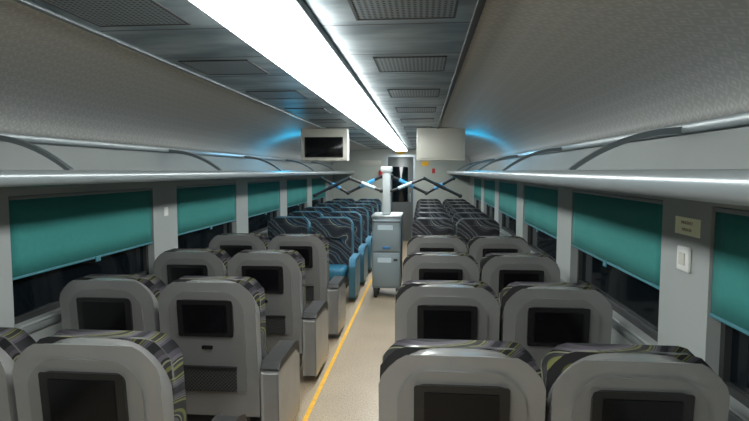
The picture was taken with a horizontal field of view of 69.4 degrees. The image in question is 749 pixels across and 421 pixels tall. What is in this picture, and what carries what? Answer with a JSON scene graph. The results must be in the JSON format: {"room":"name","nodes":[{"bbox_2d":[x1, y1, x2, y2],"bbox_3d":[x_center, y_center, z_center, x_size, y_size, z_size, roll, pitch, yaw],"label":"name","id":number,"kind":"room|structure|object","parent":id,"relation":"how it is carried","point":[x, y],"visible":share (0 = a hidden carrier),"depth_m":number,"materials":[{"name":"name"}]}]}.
{"room":"train carriage","nodes":[
{"label":"train carriage","id":0,"kind":"room"},
{"bbox_2d":[0,141,332,341],"bbox_3d":[-1.630,0.294,5.604,0.100,1.800,13.800,0,4,5],"label":"wall","id":1,"kind":"structure","parent":0,"point":[12,156],"depth_m":3.90,"materials":[{"name":"plastic"}]},
{"bbox_2d":[12,245,148,323],"bbox_3d":[-1.840,0.213,3.465,0.040,0.673,1.455,0,4,5],"label":"window","id":2,"kind":"structure","parent":1,"relation":"in","point":[38,294],"depth_m":3.19,"materials":[{"name":"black glass"}]},
{"bbox_2d":[8,188,152,279],"bbox_3d":[-1.778,0.101,3.451,0.023,0.448,1.439,0,4,5],"label":"window blind","id":3,"kind":"object","parent":2,"relation":"attached to","point":[48,232],"visible":1,"depth_m":3.24,"materials":[{"name":"teal fabric"}]},
{"bbox_2d":[21,232,266,333],"bbox_3d":[-1.570,0.424,5.608,0.020,0.040,13.800,0,4,5],"label":"trim","id":4,"kind":"structure","parent":1,"relation":"attached to","point":[38,325],"depth_m":2.94,"materials":[{"name":"grey"}]},
{"bbox_2d":[0,132,333,164],"bbox_3d":[-1.561,-0.572,5.535,0.033,0.038,13.800,0,4,5],"label":"trim","id":5,"kind":"structure","parent":1,"relation":"attached to","point":[29,138],"depth_m":3.58,"materials":[{"name":"grey metal"}]},
{"bbox_2d":[0,135,354,186],"bbox_3d":[-1.321,-0.453,5.507,0.522,0.245,13.730,0,4,5],"label":"luggage rack","id":6,"kind":"object","parent":1,"relation":"attached to","point":[68,177],"visible":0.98,"depth_m":2.74,"materials":[{"name":"grey metal"}]},
{"bbox_2d":[0,0,368,162],"bbox_3d":[-1.129,-0.742,5.483,0.925,0.325,13.800,0,4,5],"label":"cove","id":7,"kind":"object","parent":1,"relation":"attached to","point":[59,79],"visible":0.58,"depth_m":2.99,"materials":[{"name":"plastic"}]},
{"bbox_2d":[178,222,231,248],"bbox_3d":[-1.674,0.078,5.313,0.040,0.673,1.455,0,4,5],"label":"window","id":8,"kind":"structure","parent":1,"relation":"in","point":[200,239],"depth_m":5.27,"materials":[{"name":"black glass"}]},
{"bbox_2d":[176,183,235,235],"bbox_3d":[-1.612,-0.037,5.299,0.023,0.441,1.439,0,4,5],"label":"window blind","id":9,"kind":"object","parent":1,"relation":"attached to","point":[199,207],"visible":0.99,"depth_m":5.16,"materials":[{"name":"teal fabric"}]},
{"bbox_2d":[248,210,276,232],"bbox_3d":[-1.508,-0.056,7.160,0.040,0.673,1.455,0,4,5],"label":"window","id":10,"kind":"structure","parent":1,"relation":"in","point":[259,223],"depth_m":7.14,"materials":[{"name":"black glass"}]},
{"bbox_2d":[248,180,279,217],"bbox_3d":[-1.446,-0.168,7.147,0.023,0.448,1.439,0,4,5],"label":"window blind","id":11,"kind":"object","parent":1,"relation":"attached to","point":[263,196],"visible":1,"depth_m":7.05,"materials":[{"name":"teal fabric"}]},
{"bbox_2d":[287,178,306,207],"bbox_3d":[-1.280,-0.301,8.995,0.023,0.451,1.439,0,4,5],"label":"window blind","id":12,"kind":"object","parent":1,"relation":"attached to","point":[296,188],"visible":0.97,"depth_m":8.92,"materials":[{"name":"teal fabric"}]},
{"bbox_2d":[312,177,325,199],"bbox_3d":[-1.114,-0.440,10.842,0.023,0.441,1.439,0,4,5],"label":"window blind","id":13,"kind":"object","parent":1,"relation":"attached to","point":[318,185],"visible":0.85,"depth_m":10.72,"materials":[{"name":"teal fabric"}]},
{"bbox_2d":[29,0,476,148],"bbox_3d":[-0.011,-0.912,5.371,1.320,0.050,13.800,0,4,5],"label":"ceiling","id":14,"kind":"structure","parent":0,"point":[358,42],"depth_m":2.24,"materials":[{"name":"metal"}]},
{"bbox_2d":[41,0,190,26],"bbox_3d":[-0.791,-0.614,1.662,0.320,0.004,0.340,0,4,5],"label":"ceiling vent","id":15,"kind":"object","parent":14,"relation":"in","point":[101,13],"visible":1,"depth_m":1.68,"materials":[{"name":"grey metal"}]},
{"bbox_2d":[178,60,268,74],"bbox_3d":[-0.708,-0.682,2.586,0.320,0.004,0.340,0,4,5],"label":"ceiling vent","id":16,"kind":"object","parent":14,"relation":"in","point":[208,67],"visible":1,"depth_m":2.57,"materials":[{"name":"grey metal"}]},
{"bbox_2d":[246,91,307,98],"bbox_3d":[-0.625,-0.749,3.510,0.320,0.004,0.340,0,4,5],"label":"ceiling vent","id":17,"kind":"object","parent":14,"relation":"in","point":[260,94],"visible":1,"depth_m":3.48,"materials":[{"name":"grey metal"}]},
{"bbox_2d":[189,0,406,150],"bbox_3d":[-0.015,-0.839,5.175,0.267,0.065,13.200,0,4,5],"label":"ceiling light","id":18,"kind":"object","parent":14,"relation":"attached to","point":[286,32],"visible":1,"depth_m":1.93,"materials":[{"name":"white plastic"}]},
{"bbox_2d":[189,0,337,66],"bbox_3d":[-0.326,-0.568,1.644,0.250,0.037,1.190,0,4,5],"label":"diffuser","id":19,"kind":"object","parent":18,"relation":"attached to","point":[285,32],"depth_m":1.65,"materials":[{"name":"white plastic"}]},
{"bbox_2d":[281,60,367,102],"bbox_3d":[-0.219,-0.655,2.836,0.250,0.037,1.190,0,4,5],"label":"diffuser","id":20,"kind":"object","parent":18,"relation":"attached to","point":[338,83],"depth_m":2.64,"materials":[{"name":"white plastic"}]},
{"bbox_2d":[330,98,381,120],"bbox_3d":[-0.112,-0.742,4.028,0.250,0.037,1.190,0,4,5],"label":"diffuser","id":21,"kind":"object","parent":18,"relation":"attached to","point":[368,111],"depth_m":3.90,"materials":[{"name":"white plastic"}]},
{"bbox_2d":[355,118,390,130],"bbox_3d":[-0.005,-0.828,5.220,0.250,0.037,1.190,0,4,5],"label":"diffuser","id":22,"kind":"object","parent":18,"relation":"attached to","point":[382,125],"depth_m":5.10,"materials":[{"name":"white plastic"}]},
{"bbox_2d":[369,128,395,137],"bbox_3d":[0.102,-0.915,6.412,0.250,0.037,1.190,0,4,5],"label":"diffuser","id":23,"kind":"object","parent":18,"relation":"attached to","point":[379,134],"depth_m":6.35,"materials":[{"name":"white plastic"}]},
{"bbox_2d":[378,136,399,142],"bbox_3d":[0.209,-1.002,7.604,0.250,0.037,1.190,0,4,5],"label":"diffuser","id":24,"kind":"object","parent":18,"relation":"attached to","point":[386,140],"depth_m":7.59,"materials":[{"name":"white plastic"}]},
{"bbox_2d":[284,108,330,113],"bbox_3d":[-0.542,-0.816,4.434,0.320,0.004,0.340,0,4,5],"label":"ceiling vent","id":25,"kind":"object","parent":14,"relation":"in","point":[293,110],"visible":1,"depth_m":4.40,"materials":[{"name":"grey metal"}]},
{"bbox_2d":[286,109,328,112],"bbox_3d":[-0.542,-0.817,4.434,0.304,0.002,0.324,0,4,5],"label":"grille","id":26,"kind":"object","parent":25,"relation":"attached to","point":[290,110],"depth_m":4.40,"materials":[{"name":"metal"}]},
{"bbox_2d":[301,129,348,160],"bbox_3d":[-0.581,-0.770,6.360,0.550,0.373,0.176,0,4,5],"label":"monitor","id":27,"kind":"object","parent":14,"relation":"hanging from","point":[316,144],"visible":0.99,"depth_m":6.28,"materials":[{"name":"grey"}]},
{"bbox_2d":[347,0,458,20],"bbox_3d":[0.085,-0.609,1.584,0.320,0.004,0.340,0,4,5],"label":"ceiling vent","id":28,"kind":"object","parent":14,"relation":"in","point":[363,10],"visible":1,"depth_m":1.65,"materials":[{"name":"grey metal"}]},
{"bbox_2d":[373,56,446,71],"bbox_3d":[0.168,-0.676,2.508,0.320,0.004,0.340,0,4,5],"label":"ceiling vent","id":29,"kind":"object","parent":14,"relation":"in","point":[411,63],"visible":1,"depth_m":2.48,"materials":[{"name":"grey metal"}]},
{"bbox_2d":[387,89,439,97],"bbox_3d":[0.251,-0.743,3.432,0.320,0.004,0.340,0,4,5],"label":"ceiling vent","id":30,"kind":"object","parent":14,"relation":"in","point":[394,93],"visible":1,"depth_m":3.41,"materials":[{"name":"grey metal"}]},
{"bbox_2d":[395,107,436,112],"bbox_3d":[0.334,-0.810,4.355,0.320,0.004,0.340,0,4,5],"label":"ceiling vent","id":31,"kind":"object","parent":14,"relation":"in","point":[398,109],"visible":1,"depth_m":4.33,"materials":[{"name":"grey metal"}]},
{"bbox_2d":[396,108,434,111],"bbox_3d":[0.334,-0.811,4.355,0.304,0.002,0.324,0,4,5],"label":"grille","id":32,"kind":"object","parent":31,"relation":"attached to","point":[397,109],"depth_m":4.33,"materials":[{"name":"metal"}]},
{"bbox_2d":[417,128,464,160],"bbox_3d":[0.764,-0.761,6.244,0.550,0.373,0.168,0,4,5],"label":"monitor","id":33,"kind":"object","parent":14,"relation":"hanging from","point":[433,144],"visible":0.94,"depth_m":6.16,"materials":[{"name":"grey plastic"}]},
{"bbox_2d":[437,0,485,128],"bbox_3d":[0.646,-0.877,5.314,0.024,0.013,13.800,0,4,5],"label":"trim","id":34,"kind":"structure","parent":14,"relation":"attached to","point":[480,4],"depth_m":2.10,"materials":[{"name":"grey metal"}]},
{"bbox_2d":[294,241,407,420],"bbox_3d":[-0.022,1.229,5.578,3.320,0.060,13.900,0,4,5],"label":"floor","id":35,"kind":"structure","parent":0,"point":[350,391],"depth_m":4.51,"materials":[{"name":"plastic"}]},
{"bbox_2d":[0,327,35,420],"bbox_3d":[-1.543,0.937,2.241,0.544,1.003,0.639,0,4,5],"label":"passenger seat","id":36,"kind":"object","parent":35,"relation":"on","point":[13,341],"visible":0.4,"depth_m":1.96,"materials":[{"name":"grey plastic"}]},
{"bbox_2d":[0,327,35,361],"bbox_3d":[-1.556,0.749,2.084,0.544,0.604,0.148,0,4,5],"label":"backrest cushion","id":37,"kind":"object","parent":36,"relation":"on","point":[13,341],"depth_m":2.05,"materials":[{"name":"multicoloured fabric"}]},
{"bbox_2d":[59,274,165,331],"bbox_3d":[-1.449,0.862,3.284,0.544,1.003,0.639,0,4,5],"label":"passenger seat","id":38,"kind":"object","parent":35,"relation":"on","point":[92,301],"visible":0.44,"depth_m":2.96,"materials":[{"name":"grey plastic"}]},
{"bbox_2d":[75,274,165,299],"bbox_3d":[-1.462,0.673,3.127,0.544,0.604,0.148,0,4,5],"label":"backrest cushion","id":39,"kind":"object","parent":38,"relation":"on","point":[154,285],"depth_m":3.04,"materials":[{"name":"grey plastic"}]},
{"bbox_2d":[12,329,246,420],"bbox_3d":[-0.925,0.941,2.186,0.649,1.003,0.639,0,4,5],"label":"passenger seat","id":40,"kind":"object","parent":35,"relation":"on","point":[68,374],"visible":1,"depth_m":1.87,"materials":[{"name":"grey plastic"}]},
{"bbox_2d":[35,329,186,420],"bbox_3d":[-0.990,0.752,2.033,0.544,0.604,0.148,0,4,5],"label":"backrest cushion","id":41,"kind":"object","parent":40,"relation":"on","point":[163,351],"depth_m":1.97,"materials":[{"name":"grey plastic"}]},
{"bbox_2d":[153,248,230,285],"bbox_3d":[-1.355,0.786,4.327,0.544,1.003,0.639,0,4,5],"label":"passenger seat","id":42,"kind":"object","parent":35,"relation":"on","point":[173,264],"visible":0.24,"depth_m":4.00,"materials":[{"name":"grey plastic"}]},
{"bbox_2d":[164,248,230,271],"bbox_3d":[-1.368,0.597,4.170,0.544,0.604,0.148,0,4,5],"label":"backrest cushion","id":43,"kind":"object","parent":42,"relation":"on","point":[221,254],"depth_m":4.08,"materials":[{"name":"grey plastic"}]},
{"bbox_2d":[158,276,299,420],"bbox_3d":[-0.831,0.866,3.229,0.649,1.003,0.639,0,4,5],"label":"passenger seat","id":44,"kind":"object","parent":35,"relation":"on","point":[218,323],"visible":0.84,"depth_m":2.96,"materials":[{"name":"grey plastic"}]},
{"bbox_2d":[171,276,266,359],"bbox_3d":[-0.896,0.677,3.076,0.544,0.604,0.148,0,4,5],"label":"backrest cushion","id":45,"kind":"object","parent":44,"relation":"on","point":[250,284],"depth_m":3.01,"materials":[{"name":"grey plastic"}]},
{"bbox_2d":[209,233,269,257],"bbox_3d":[-1.262,0.710,5.370,0.544,1.003,0.639,0,4,5],"label":"passenger seat","id":46,"kind":"object","parent":35,"relation":"on","point":[232,243],"visible":0.27,"depth_m":5.04,"materials":[{"name":"grey plastic"}]},
{"bbox_2d":[219,233,269,249],"bbox_3d":[-1.274,0.521,5.213,0.544,0.604,0.148,0,4,5],"label":"backrest cushion","id":47,"kind":"object","parent":46,"relation":"on","point":[262,237],"depth_m":5.12,"materials":[{"name":"grey plastic"}]},
{"bbox_2d":[227,249,327,376],"bbox_3d":[-0.737,0.790,4.272,0.649,1.003,0.639,0,4,5],"label":"passenger seat","id":48,"kind":"object","parent":35,"relation":"on","point":[281,273],"visible":0.61,"depth_m":4.00,"materials":[{"name":"grey plastic"}]},
{"bbox_2d":[235,249,305,311],"bbox_3d":[-0.802,0.601,4.119,0.544,0.604,0.148,0,4,5],"label":"backrest cushion","id":49,"kind":"object","parent":48,"relation":"on","point":[296,255],"depth_m":4.05,"materials":[{"name":"grey plastic"}]},
{"bbox_2d":[267,216,310,240],"bbox_3d":[-1.125,0.599,6.889,0.540,1.003,0.639,0,4,5],"label":"passenger seat","id":50,"kind":"object","parent":35,"relation":"on","point":[280,224],"visible":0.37,"depth_m":6.92,"materials":[{"name":"blue fabric"}]},
{"bbox_2d":[287,211,323,222],"bbox_3d":[-1.040,0.530,7.842,0.540,1.003,0.639,0,4,5],"label":"passenger seat","id":51,"kind":"object","parent":35,"relation":"on","point":[311,215],"visible":0.14,"depth_m":7.89,"materials":[{"name":"fabric"}]},
{"bbox_2d":[287,212,321,217],"bbox_3d":[-1.030,0.325,7.936,0.516,0.600,0.158,0,4,5],"label":"backrest cushion","id":52,"kind":"object","parent":51,"relation":"on","point":[307,214],"depth_m":7.88,"materials":[{"name":"blue fabric"}]},
{"bbox_2d":[268,234,345,333],"bbox_3d":[-0.644,0.714,5.315,0.649,1.003,0.639,0,4,5],"label":"passenger seat","id":53,"kind":"object","parent":35,"relation":"on","point":[314,248],"visible":0.51,"depth_m":5.04,"materials":[{"name":"grey plastic"}]},
{"bbox_2d":[275,234,329,282],"bbox_3d":[-0.709,0.525,5.162,0.544,0.604,0.148,0,4,5],"label":"backrest cushion","id":54,"kind":"object","parent":53,"relation":"on","point":[321,237],"depth_m":5.10,"materials":[{"name":"grey plastic"}]},
{"bbox_2d":[302,207,333,216],"bbox_3d":[-0.954,0.461,8.796,0.540,1.003,0.639,0,4,5],"label":"passenger seat","id":55,"kind":"object","parent":35,"relation":"on","point":[324,210],"visible":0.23,"depth_m":8.84,"materials":[{"name":"fabric"}]},
{"bbox_2d":[302,208,332,212],"bbox_3d":[-0.944,0.256,8.889,0.516,0.600,0.158,0,4,5],"label":"backrest cushion","id":56,"kind":"object","parent":55,"relation":"on","point":[323,210],"depth_m":8.84,"materials":[{"name":"blue fabric"}]},
{"bbox_2d":[311,217,359,297],"bbox_3d":[-0.516,0.603,6.834,0.627,1.003,0.639,0,4,5],"label":"passenger seat","id":57,"kind":"object","parent":35,"relation":"on","point":[339,231],"visible":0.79,"depth_m":6.86,"materials":[{"name":"black fabric"}]},
{"bbox_2d":[311,218,351,265],"bbox_3d":[-0.550,0.398,6.931,0.516,0.600,0.158,0,4,5],"label":"backrest cushion","id":58,"kind":"object","parent":57,"relation":"on","point":[338,231],"depth_m":6.86,"materials":[{"name":"blue fabric"}]},
{"bbox_2d":[329,264,347,278],"bbox_3d":[-0.565,0.754,6.790,0.436,0.130,0.520,0,4,5],"label":"seat cushion","id":59,"kind":"object","parent":57,"relation":"on","point":[334,269],"depth_m":6.57,"materials":[{"name":"blue fabric"}]},
{"bbox_2d":[302,278,371,420],"bbox_3d":[-0.266,1.202,5.507,0.030,0.003,13.680,0,4,5],"label":"tape","id":60,"kind":"object","parent":35,"relation":"on","point":[320,387],"visible":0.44,"depth_m":4.50,"materials":[{"name":"yellow plastic"}]},
{"bbox_2d":[325,211,367,284],"bbox_3d":[-0.430,0.534,7.788,0.627,1.003,0.639,0,4,5],"label":"passenger seat","id":61,"kind":"object","parent":35,"relation":"on","point":[359,247],"visible":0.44,"depth_m":7.81,"materials":[{"name":"blue fabric"}]},
{"bbox_2d":[325,212,360,252],"bbox_3d":[-0.464,0.329,7.885,0.516,0.600,0.158,0,4,5],"label":"backrest cushion","id":62,"kind":"object","parent":61,"relation":"on","point":[355,217],"depth_m":7.82,"materials":[{"name":"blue fabric"}]},
{"bbox_2d":[336,207,371,269],"bbox_3d":[-0.345,0.465,8.742,0.627,1.003,0.639,0,4,5],"label":"passenger seat","id":63,"kind":"object","parent":35,"relation":"on","point":[362,211],"visible":0.34,"depth_m":8.77,"materials":[{"name":"blue fabric"}]},
{"bbox_2d":[336,208,366,242],"bbox_3d":[-0.379,0.260,8.839,0.516,0.600,0.158,0,4,5],"label":"backrest cushion","id":64,"kind":"object","parent":63,"relation":"on","point":[362,211],"depth_m":8.77,"materials":[{"name":"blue fabric"}]},
{"bbox_2d":[345,204,373,235],"bbox_3d":[-0.259,0.395,9.695,0.627,1.003,0.639,0,4,5],"label":"passenger seat","id":65,"kind":"object","parent":35,"relation":"on","point":[369,207],"visible":0.23,"depth_m":9.73,"materials":[{"name":"blue fabric"}]},
{"bbox_2d":[371,212,402,296],"bbox_3d":[0.172,0.566,7.027,0.380,1.049,0.610,0,4,5],"label":"cart","id":66,"kind":"object","parent":35,"relation":"on","point":[387,230],"visible":0.9,"depth_m":6.76,"materials":[{"name":"metal"}]},
{"bbox_2d":[313,167,461,214],"bbox_3d":[0.156,-0.252,6.863,1.892,0.605,0.140,0,4,5],"label":"lamp","id":67,"kind":"object","parent":66,"relation":"on","point":[386,190],"visible":1,"depth_m":6.82,"materials":[{"name":"grey"}]},
{"bbox_2d":[415,204,444,210],"bbox_3d":[0.982,0.403,9.584,0.540,1.003,0.639,0,4,5],"label":"passenger seat","id":68,"kind":"object","parent":35,"relation":"on","point":[419,205],"visible":0.2,"depth_m":9.63,"materials":[{"name":"black fabric"}]},
{"bbox_2d":[416,205,444,209],"bbox_3d":[0.992,0.199,9.678,0.516,0.600,0.158,0,4,5],"label":"backrest cushion","id":69,"kind":"object","parent":68,"relation":"on","point":[429,206],"depth_m":9.63,"materials":[{"name":"grey fabric"}]},
{"bbox_2d":[413,212,449,221],"bbox_3d":[0.811,0.542,7.677,0.540,1.003,0.639,0,4,5],"label":"passenger seat","id":70,"kind":"object","parent":35,"relation":"on","point":[419,214],"visible":0.14,"depth_m":7.73,"materials":[{"name":"black fabric"}]},
{"bbox_2d":[411,217,453,237],"bbox_3d":[0.725,0.611,6.723,0.540,1.003,0.639,0,4,5],"label":"passenger seat","id":71,"kind":"object","parent":35,"relation":"on","point":[421,225],"visible":0.33,"depth_m":6.75,"materials":[{"name":"grey fabric"}]},
{"bbox_2d":[407,235,466,255],"bbox_3d":[0.589,0.722,5.205,0.544,1.003,0.639,0,4,5],"label":"passenger seat","id":72,"kind":"object","parent":35,"relation":"on","point":[417,243],"visible":0.28,"depth_m":4.88,"materials":[{"name":"grey plastic"}]},
{"bbox_2d":[407,235,466,247],"bbox_3d":[0.576,0.533,5.048,0.544,0.604,0.148,0,4,5],"label":"backrest cushion","id":73,"kind":"object","parent":72,"relation":"on","point":[450,236],"depth_m":4.98,"materials":[{"name":"grey plastic"}]},
{"bbox_2d":[403,252,478,283],"bbox_3d":[0.495,0.798,4.162,0.544,1.003,0.639,0,4,5],"label":"passenger seat","id":74,"kind":"object","parent":35,"relation":"on","point":[457,266],"visible":0.36,"depth_m":3.83,"materials":[{"name":"grey plastic"}]},
{"bbox_2d":[403,252,477,266],"bbox_3d":[0.482,0.609,4.005,0.544,0.604,0.148,0,4,5],"label":"backrest cushion","id":75,"kind":"object","parent":74,"relation":"on","point":[412,254],"depth_m":3.93,"materials":[{"name":"grey plastic"}]},
{"bbox_2d":[395,280,499,341],"bbox_3d":[0.402,0.874,3.119,0.544,1.003,0.639,0,4,5],"label":"passenger seat","id":76,"kind":"object","parent":35,"relation":"on","point":[424,309],"visible":0.36,"depth_m":2.79,"materials":[{"name":"grey plastic"}]},
{"bbox_2d":[395,280,497,303],"bbox_3d":[0.389,0.685,2.962,0.544,0.604,0.148,0,4,5],"label":"backrest cushion","id":77,"kind":"object","parent":76,"relation":"on","point":[411,283],"depth_m":2.90,"materials":[{"name":"grey plastic"}]},
{"bbox_2d":[378,338,545,420],"bbox_3d":[0.308,0.949,2.076,0.544,1.003,0.639,0,4,5],"label":"passenger seat","id":78,"kind":"object","parent":35,"relation":"on","point":[421,379],"visible":1,"depth_m":1.75,"materials":[{"name":"grey plastic"}]},
{"bbox_2d":[380,338,540,378],"bbox_3d":[0.295,0.761,1.918,0.544,0.604,0.148,0,4,5],"label":"backrest cushion","id":79,"kind":"object","parent":78,"relation":"on","point":[408,346],"depth_m":1.85,"materials":[{"name":"grey plastic"}]},
{"bbox_2d":[448,208,480,219],"bbox_3d":[1.454,0.476,8.581,0.540,1.003,0.639,0,4,5],"label":"passenger seat","id":80,"kind":"object","parent":35,"relation":"on","point":[453,211],"visible":0.09,"depth_m":8.64,"materials":[{"name":"black fabric"}]},
{"bbox_2d":[451,212,488,234],"bbox_3d":[1.369,0.546,7.627,0.540,1.003,0.639,0,4,5],"label":"passenger seat","id":81,"kind":"object","parent":35,"relation":"on","point":[457,216],"visible":0.16,"depth_m":7.68,"materials":[{"name":"black fabric"}]},
{"bbox_2d":[455,218,499,246],"bbox_3d":[1.283,0.615,6.673,0.540,1.003,0.639,0,4,5],"label":"passenger seat","id":82,"kind":"object","parent":35,"relation":"on","point":[466,228],"visible":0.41,"depth_m":6.70,"materials":[{"name":"black fabric"}]},
{"bbox_2d":[467,236,530,268],"bbox_3d":[1.147,0.726,5.155,0.544,1.003,0.639,0,4,5],"label":"passenger seat","id":83,"kind":"object","parent":35,"relation":"on","point":[478,247],"visible":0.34,"depth_m":4.83,"materials":[{"name":"grey plastic"}]},
{"bbox_2d":[467,236,528,252],"bbox_3d":[1.134,0.537,4.998,0.544,0.604,0.148,0,4,5],"label":"backrest cushion","id":84,"kind":"object","parent":83,"relation":"on","point":[474,238],"depth_m":4.94,"materials":[{"name":"grey plastic"}]},
{"bbox_2d":[479,253,559,302],"bbox_3d":[1.053,0.801,4.112,0.544,1.003,0.639,0,4,5],"label":"passenger seat","id":85,"kind":"object","parent":35,"relation":"on","point":[497,270],"visible":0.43,"depth_m":3.79,"materials":[{"name":"grey plastic"}]},
{"bbox_2d":[479,253,557,280],"bbox_3d":[1.040,0.613,3.955,0.544,0.604,0.148,0,4,5],"label":"backrest cushion","id":86,"kind":"object","parent":85,"relation":"on","point":[487,257],"depth_m":3.90,"materials":[{"name":"grey plastic"}]},
{"bbox_2d":[499,282,612,367],"bbox_3d":[0.959,0.877,3.069,0.544,1.003,0.639,0,4,5],"label":"passenger seat","id":87,"kind":"object","parent":35,"relation":"on","point":[540,317],"visible":0.37,"depth_m":2.75,"materials":[{"name":"grey plastic"}]},
{"bbox_2d":[499,282,607,340],"bbox_3d":[0.947,0.689,2.912,0.544,0.604,0.148,0,4,5],"label":"backrest cushion","id":88,"kind":"object","parent":87,"relation":"on","point":[511,288],"depth_m":2.86,"materials":[{"name":"grey plastic"}]},
{"bbox_2d":[540,343,729,420],"bbox_3d":[0.866,0.953,2.026,0.544,1.003,0.639,0,4,5],"label":"passenger seat","id":89,"kind":"object","parent":35,"relation":"on","point":[582,381],"visible":0.98,"depth_m":1.70,"materials":[{"name":"grey plastic"}]},
{"bbox_2d":[332,149,469,207],"bbox_3d":[0.594,-0.345,12.354,3.120,2.095,0.100,0,4,5],"label":"wall","id":90,"kind":"structure","parent":0,"point":[461,184],"depth_m":12.27,"materials":[{"name":"grey paint"}]},
{"bbox_2d":[12,0,372,149],"bbox_3d":[-0.668,-0.886,5.432,0.024,0.013,13.800,0,4,5],"label":"trim","id":91,"kind":"structure","parent":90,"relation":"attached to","point":[30,4],"depth_m":2.14,"materials":[{"name":"grey"}]},
{"bbox_2d":[388,157,412,240],"bbox_3d":[0.592,-0.256,12.340,0.580,1.920,0.080,0,4,5],"label":"door","id":92,"kind":"structure","parent":90,"relation":"in","point":[401,200],"depth_m":12.31,"materials":[{"name":"grey metal"}]},
{"bbox_2d":[385,155,415,217],"bbox_3d":[0.589,-0.278,12.299,0.680,1.970,0.020,0,4,5],"label":"door frame","id":93,"kind":"structure","parent":90,"relation":"attached to","point":[387,156],"depth_m":12.23,"materials":[{"name":"silver metal"}]},
{"bbox_2d":[470,124,748,420],"bbox_3d":[1.577,0.315,5.317,0.100,1.800,13.800,0,4,5],"label":"wall","id":94,"kind":"structure","parent":0,"point":[684,320],"depth_m":2.29,"materials":[{"name":"plastic"}]},
{"bbox_2d":[474,177,480,200],"bbox_3d":[2.003,-0.414,10.503,0.023,0.445,1.439,0,4,5],"label":"window blind","id":95,"kind":"object","parent":94,"relation":"attached to","point":[477,181],"visible":0.88,"depth_m":10.54,"materials":[{"name":"teal fabric"}]},
{"bbox_2d":[484,179,494,207],"bbox_3d":[1.837,-0.283,8.655,0.023,0.437,1.439,0,4,5],"label":"window blind","id":96,"kind":"object","parent":94,"relation":"attached to","point":[489,187],"visible":0.91,"depth_m":8.65,"materials":[{"name":"teal fabric"}]},
{"bbox_2d":[499,180,516,219],"bbox_3d":[1.671,-0.144,6.808,0.023,0.446,1.439,0,4,5],"label":"window blind","id":97,"kind":"object","parent":94,"relation":"attached to","point":[507,190],"visible":0.88,"depth_m":6.71,"materials":[{"name":"teal fabric"}]},
{"bbox_2d":[502,213,515,235],"bbox_3d":[1.733,-0.031,6.811,0.040,0.673,1.455,0,4,5],"label":"window","id":98,"kind":"structure","parent":94,"relation":"in","point":[508,223],"depth_m":7.04,"materials":[{"name":"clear glass"}]},
{"bbox_2d":[523,184,557,238],"bbox_3d":[1.505,-0.018,4.960,0.023,0.430,1.439,0,4,5],"label":"window blind","id":99,"kind":"object","parent":94,"relation":"attached to","point":[541,202],"visible":0.91,"depth_m":4.82,"materials":[{"name":"teal fabric"}]},
{"bbox_2d":[527,225,556,261],"bbox_3d":[1.567,0.104,4.963,0.040,0.673,1.455,0,4,5],"label":"window","id":100,"kind":"structure","parent":94,"relation":"in","point":[539,242],"depth_m":5.14,"materials":[{"name":"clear glass"}]},
{"bbox_2d":[439,0,748,161],"bbox_3d":[1.092,-0.728,5.285,0.895,0.325,13.800,0,4,5],"label":"cove","id":101,"kind":"object","parent":94,"relation":"attached to","point":[534,75],"visible":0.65,"depth_m":2.10,"materials":[{"name":"plastic"}]},
{"bbox_2d":[447,127,748,205],"bbox_3d":[1.266,-0.436,5.275,0.522,0.245,13.730,0,4,5],"label":"luggage rack","id":102,"kind":"object","parent":94,"relation":"attached to","point":[725,186],"visible":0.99,"depth_m":1.38,"materials":[{"name":"grey metal"}]},
{"bbox_2d":[470,111,748,163],"bbox_3d":[1.509,-0.552,5.260,0.033,0.038,13.800,0,4,5],"label":"trim","id":103,"kind":"structure","parent":94,"relation":"attached to","point":[738,119],"depth_m":2.10,"materials":[{"name":"grey metal"}]},
{"bbox_2d":[577,249,659,341],"bbox_3d":[1.401,0.238,3.115,0.040,0.673,1.455,0,4,5],"label":"window","id":104,"kind":"structure","parent":94,"relation":"in","point":[635,300],"depth_m":3.01,"materials":[{"name":"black glass"}]},
{"bbox_2d":[571,189,662,289],"bbox_3d":[1.339,0.113,3.112,0.023,0.423,1.439,0,4,5],"label":"window blind","id":105,"kind":"object","parent":104,"relation":"attached to","point":[623,232],"visible":0.88,"depth_m":2.89,"materials":[{"name":"teal fabric"}]},
{"bbox_2d":[500,231,743,420],"bbox_3d":[1.518,0.444,5.332,0.020,0.040,13.800,0,4,5],"label":"trim","id":106,"kind":"structure","parent":94,"relation":"attached to","point":[624,332],"depth_m":2.69,"materials":[{"name":"grey"}]},
{"bbox_2d":[676,245,691,272],"bbox_3d":[1.237,0.193,2.168,0.019,0.100,0.100,0,4,5],"label":"wall switch","id":107,"kind":"object","parent":94,"relation":"attached to","point":[683,253],"visible":1,"depth_m":2.15,"materials":[{"name":"white plastic"}]},
{"bbox_2d":[675,216,700,237],"bbox_3d":[1.244,0.064,2.153,0.004,0.070,0.200,0,4,5],"label":"sticker","id":108,"kind":"object","parent":94,"relation":"attached to","point":[691,227],"visible":1,"depth_m":2.14,"materials":[{"name":"beige paper"}]},
{"bbox_2d":[709,207,748,335],"bbox_3d":[1.173,0.249,1.264,0.023,0.426,1.439,0,4,5],"label":"window blind","id":109,"kind":"object","parent":94,"relation":"attached to","point":[730,278],"visible":0.95,"depth_m":1.86,"materials":[{"name":"teal fabric"}]},
{"bbox_2d":[718,322,748,408],"bbox_3d":[1.235,0.372,1.268,0.040,0.673,1.455,0,4,5],"label":"window","id":110,"kind":"structure","parent":94,"relation":"in","point":[734,344],"depth_m":1.94,"materials":[{"name":"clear glass"}]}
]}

